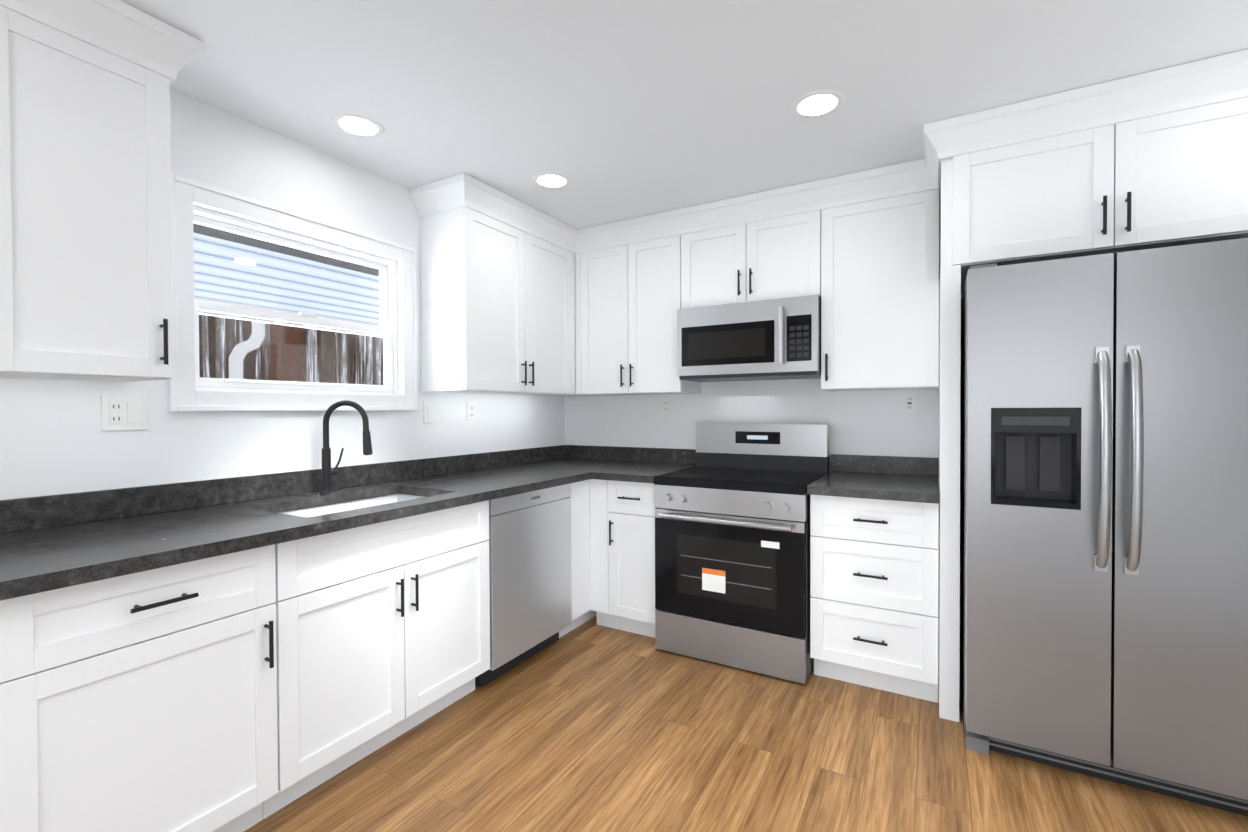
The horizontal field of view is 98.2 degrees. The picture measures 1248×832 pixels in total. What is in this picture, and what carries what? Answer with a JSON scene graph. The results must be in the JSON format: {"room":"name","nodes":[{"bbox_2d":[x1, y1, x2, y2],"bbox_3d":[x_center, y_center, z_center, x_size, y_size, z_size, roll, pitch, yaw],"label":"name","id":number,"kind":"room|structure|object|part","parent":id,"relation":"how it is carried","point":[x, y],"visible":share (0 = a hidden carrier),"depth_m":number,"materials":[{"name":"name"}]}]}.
{"room":"kitchen","nodes":[
{"label":"kitchen","id":0,"kind":"room"},
{"bbox_2d":[0,89,564,499],"bbox_3d":[-2.435,0.066,0.584,0.150,2.395,7.800,0,1,30],"label":"wall","id":1,"kind":"structure","parent":0,"point":[55,439],"depth_m":2.11,"materials":[{"name":"white paint"}]},
{"bbox_2d":[0,0,179,381],"bbox_3d":[-1.605,-0.575,1.550,0.322,0.925,0.389,0,1,30],"label":"upper cabinet","id":2,"kind":"object","parent":1,"relation":"attached to","point":[86,275],"depth_m":1.47,"materials":[{"name":"white paint"}]},
{"bbox_2d":[101,395,146,430],"bbox_3d":[-1.651,-0.013,1.788,0.012,0.115,0.116,0,1,30],"label":"electrical outlet","id":3,"kind":"object","parent":1,"relation":"attached to","point":[123,412],"visible":1,"depth_m":1.78,"materials":[{"name":"white plastic"}]},
{"bbox_2d":[0,445,563,535],"bbox_3d":[-1.139,0.271,2.667,0.020,0.095,2.896,0,1,30],"label":"backsplash","id":4,"kind":"structure","parent":1,"relation":"attached to","point":[29,514],"depth_m":2.02,"materials":[{"name":"black stone"}]},
{"bbox_2d":[168,173,417,410],"bbox_3d":[-1.385,-0.439,2.363,0.151,0.829,1.036,0,1,30],"label":"window","id":5,"kind":"structure","parent":1,"relation":"in","point":[187,195],"depth_m":2.25,"materials":[{"name":"white paint"}]},
{"bbox_3d":[-1.410,-0.439,2.377,0.087,0.683,0.890,0,1,30],"label":"window frame sashes","id":6,"kind":"part","parent":5,"relation":"part of","materials":[{"name":"white plastic"}]},
{"bbox_2d":[423,401,434,422],"bbox_3d":[-1.032,-0.022,2.869,0.012,0.114,0.070,0,1,30],"label":"outlet","id":7,"kind":"object","parent":1,"relation":"attached to","point":[429,412],"visible":1,"depth_m":2.87,"materials":[{"name":"white plastic"}]},
{"bbox_2d":[467,402,475,420],"bbox_3d":[-0.883,-0.029,3.131,0.009,0.114,0.070,0,1,30],"label":"electrical outlet","id":8,"kind":"object","parent":1,"relation":"attached to","point":[471,411],"visible":1,"depth_m":3.13,"materials":[{"name":"white plastic"}]},
{"bbox_2d":[418,196,575,395],"bbox_3d":[-0.665,-0.598,3.150,0.362,0.925,0.960,0,1,30],"label":"upper cabinet","id":9,"kind":"object","parent":1,"relation":"attached to","point":[520,298],"depth_m":2.85,"materials":[{"name":"white paint"}]},
{"bbox_3d":[0.347,-1.092,1.797,3.459,0.128,2.893,0,1,30],"label":"crown moulding mounted","id":10,"kind":"part","parent":9,"relation":"part of","materials":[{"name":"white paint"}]},
{"bbox_2d":[121,0,1247,229],"bbox_3d":[0.315,-1.164,-1.010,6.500,0.080,8.100,0,1,30],"label":"ceiling","id":11,"kind":"structure","parent":0,"point":[617,110],"depth_m":1.83,"materials":[{"name":"white paint"}]},
{"bbox_2d":[331,112,384,137],"bbox_3d":[-1.055,-1.153,2.147,0.190,0.006,0.190,0,1,30],"label":"recessed light","id":12,"kind":"object","parent":11,"relation":"in","point":[358,125],"visible":1,"depth_m":2.14,"materials":[{"name":"white plastic"}]},
{"bbox_2d":[532,172,570,188],"bbox_3d":[-0.356,-1.162,2.668,0.190,0.006,0.190,0,1,30],"label":"recessed light","id":13,"kind":"object","parent":11,"relation":"in","point":[551,180],"visible":1,"depth_m":2.66,"materials":[{"name":"white plastic"}]},
{"bbox_2d":[791,89,844,118],"bbox_3d":[0.719,-1.159,2.011,0.190,0.006,0.190,0,1,30],"label":"recessed light","id":14,"kind":"object","parent":11,"relation":"in","point":[817,103],"visible":1,"depth_m":2.00,"materials":[{"name":"white plastic"}]},
{"bbox_2d":[244,615,1247,831],"bbox_3d":[0.325,1.311,-0.980,6.500,0.080,8.100,0,1,30],"label":"floor","id":15,"kind":"structure","parent":0,"point":[590,725],"depth_m":1.90,"materials":[{"name":"brown wood"}]},
{"bbox_2d":[0,512,307,831],"bbox_3d":[-1.429,0.809,1.556,0.626,0.876,0.618,0,1,30],"label":"base cabinet","id":16,"kind":"object","parent":15,"relation":"on","point":[236,654],"depth_m":1.38,"materials":[{"name":"white paint"}]},
{"bbox_2d":[0,476,579,603],"bbox_3d":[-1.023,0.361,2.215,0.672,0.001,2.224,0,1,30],"label":"countertop","id":17,"kind":"structure","parent":16,"relation":"on","point":[481,488],"depth_m":2.31,"materials":[{"name":"black stone"}]},
{"bbox_2d":[319,400,372,493],"bbox_3d":[-1.178,0.127,2.285,0.204,0.392,0.130,0,1,30],"label":"faucet","id":18,"kind":"object","parent":17,"relation":"on","point":[327,471],"depth_m":2.28,"materials":[{"name":"black metal"}]},
{"bbox_2d":[228,488,471,603],"bbox_3d":[-1.042,0.466,2.137,0.454,0.231,0.700,0,1,30],"label":"sink","id":19,"kind":"object","parent":17,"relation":"in","point":[371,536],"depth_m":1.95,"materials":[{"name":"white ceramic"}]},
{"bbox_2d":[475,483,571,686],"bbox_3d":[-0.695,0.793,2.799,0.610,0.872,0.599,0,1,30],"label":"dishwasher","id":20,"kind":"object","parent":15,"relation":"on","point":[530,573],"visible":0.52,"depth_m":2.60,"materials":[{"name":"silver metal"}]},
{"bbox_2d":[480,468,591,637],"bbox_3d":[-0.513,0.786,3.154,0.626,0.876,0.189,0,1,30],"label":"base cabinet","id":21,"kind":"object","parent":15,"relation":"on","point":[581,494],"depth_m":2.97,"materials":[{"name":"white paint"}]},
{"bbox_2d":[520,460,643,625],"bbox_3d":[-0.310,0.781,3.508,0.626,0.876,0.626,0,1,30],"label":"base cabinet","id":22,"kind":"object","parent":15,"relation":"on","point":[582,466],"depth_m":3.06,"materials":[{"name":"white paint"}]},
{"bbox_2d":[604,464,688,637],"bbox_3d":[0.197,0.782,3.217,0.303,0.876,0.626,0,1,30],"label":"base cabinet","id":23,"kind":"object","parent":15,"relation":"on","point":[629,510],"depth_m":2.96,"materials":[{"name":"white paint"}]},
{"bbox_2d":[592,468,654,483],"bbox_3d":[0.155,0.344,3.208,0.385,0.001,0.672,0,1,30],"label":"countertop","id":24,"kind":"structure","parent":23,"relation":"on","point":[633,469],"depth_m":2.93,"materials":[{"name":"black stone"}]},
{"bbox_2d":[654,423,829,683],"bbox_3d":[0.635,0.635,2.884,0.760,1.176,0.720,0,1,30],"label":"range","id":25,"kind":"object","parent":15,"relation":"on","point":[732,548],"visible":0.96,"depth_m":2.65,"materials":[{"name":"silver metal"}]},
{"bbox_2d":[807,488,938,702],"bbox_3d":[1.230,0.785,2.625,0.511,0.876,0.626,0,1,30],"label":"base cabinet","id":26,"kind":"object","parent":15,"relation":"on","point":[874,564],"depth_m":2.35,"materials":[{"name":"white paint"}]},
{"bbox_2d":[808,472,938,503],"bbox_3d":[1.215,0.328,2.600,0.515,0.038,0.672,0,1,30],"label":"countertop","id":27,"kind":"structure","parent":26,"relation":"on","point":[854,485],"depth_m":2.41,"materials":[{"name":"black stone"}]},
{"bbox_2d":[960,238,1247,815],"bbox_3d":[1.821,0.342,2.057,0.906,1.772,0.958,0,1,30],"label":"refrigerator","id":28,"kind":"object","parent":15,"relation":"on","point":[1104,516],"visible":1,"depth_m":1.74,"materials":[{"name":"silver metal"}]},
{"bbox_2d":[565,294,961,481],"bbox_3d":[2.296,0.023,2.454,6.500,2.395,0.150,0,1,30],"label":"wall","id":29,"kind":"structure","parent":0,"point":[873,422],"depth_m":3.19,"materials":[{"name":"white paint"}]},
{"bbox_2d":[576,224,701,395],"bbox_3d":[0.067,-0.605,3.423,0.756,0.925,0.365,0,1,30],"label":"upper cabinet","id":30,"kind":"object","parent":29,"relation":"attached to","point":[628,287],"depth_m":3.28,"materials":[{"name":"white paint"}]},
{"bbox_2d":[661,397,671,414],"bbox_3d":[0.276,-0.068,3.518,0.070,0.114,0.009,0,1,30],"label":"electrical outlet","id":31,"kind":"object","parent":29,"relation":"attached to","point":[666,405],"visible":1,"depth_m":3.51,"materials":[{"name":"white plastic"}]},
{"bbox_2d":[564,445,937,475],"bbox_3d":[0.592,0.256,3.332,2.324,0.095,0.020,0,1,30],"label":"backsplash","id":32,"kind":"structure","parent":29,"relation":"attached to","point":[899,466],"depth_m":3.41,"materials":[{"name":"black stone"}]},
{"bbox_2d":[680,200,823,308],"bbox_3d":[0.739,-0.840,3.059,0.768,0.450,0.321,0,1,30],"label":"upper cabinet","id":33,"kind":"object","parent":29,"relation":"attached to","point":[778,254],"depth_m":2.90,"materials":[{"name":"white paint"}]},
{"bbox_2d":[677,294,820,381],"bbox_3d":[0.712,-0.410,3.013,0.760,0.396,0.432,0,1,30],"label":"microwave","id":34,"kind":"object","parent":33,"relation":"attached to","point":[775,339],"visible":1,"depth_m":2.85,"materials":[{"name":"silver metal"}]},
{"bbox_2d":[820,180,943,391],"bbox_3d":[1.299,-0.601,2.742,0.518,0.925,0.321,0,1,30],"label":"upper cabinet","id":35,"kind":"object","parent":29,"relation":"attached to","point":[882,306],"depth_m":2.60,"materials":[{"name":"white paint"}]},
{"bbox_2d":[902,392,916,413],"bbox_3d":[1.491,-0.069,2.822,0.070,0.114,0.009,0,1,30],"label":"electrical outlet","id":36,"kind":"object","parent":29,"relation":"attached to","point":[909,402],"visible":1,"depth_m":2.82,"materials":[{"name":"white plastic"}]},
{"bbox_2d":[936,84,1247,299],"bbox_3d":[1.896,-0.833,2.202,1.053,0.453,0.657,0,1,30],"label":"upper cabinet","id":37,"kind":"object","parent":29,"relation":"attached to","point":[1173,172],"depth_m":1.94,"materials":[{"name":"white paint"}]},
{"bbox_2d":[939,97,1247,721],"bbox_3d":[1.891,0.083,2.198,1.052,2.285,0.692,0,1,30],"label":"panel","id":38,"kind":"object","parent":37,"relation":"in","point":[1172,172],"depth_m":1.99,"materials":[{"name":"white paint"}]},
{"label":"outside","id":39,"kind":"structure","parent":0,"visible":0},
{"bbox_2d":[229,321,302,381],"bbox_3d":[-3.571,0.125,5.366,0.623,2.170,0.835,0,1,30],"label":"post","id":40,"kind":"object","parent":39,"point":[274,342],"depth_m":5.61,"materials":[{"name":"wood"}]},
{"bbox_2d":[193,223,379,325],"bbox_3d":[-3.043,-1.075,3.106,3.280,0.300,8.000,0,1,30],"label":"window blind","id":41,"kind":"object","parent":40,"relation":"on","point":[233,290],"depth_m":4.40,"materials":[{"name":"white plastic"}]},
{"bbox_2d":[199,314,383,384],"bbox_3d":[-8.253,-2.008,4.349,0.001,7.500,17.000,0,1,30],"label":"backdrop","id":42,"kind":"structure","parent":39,"point":[350,372],"depth_m":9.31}
]}

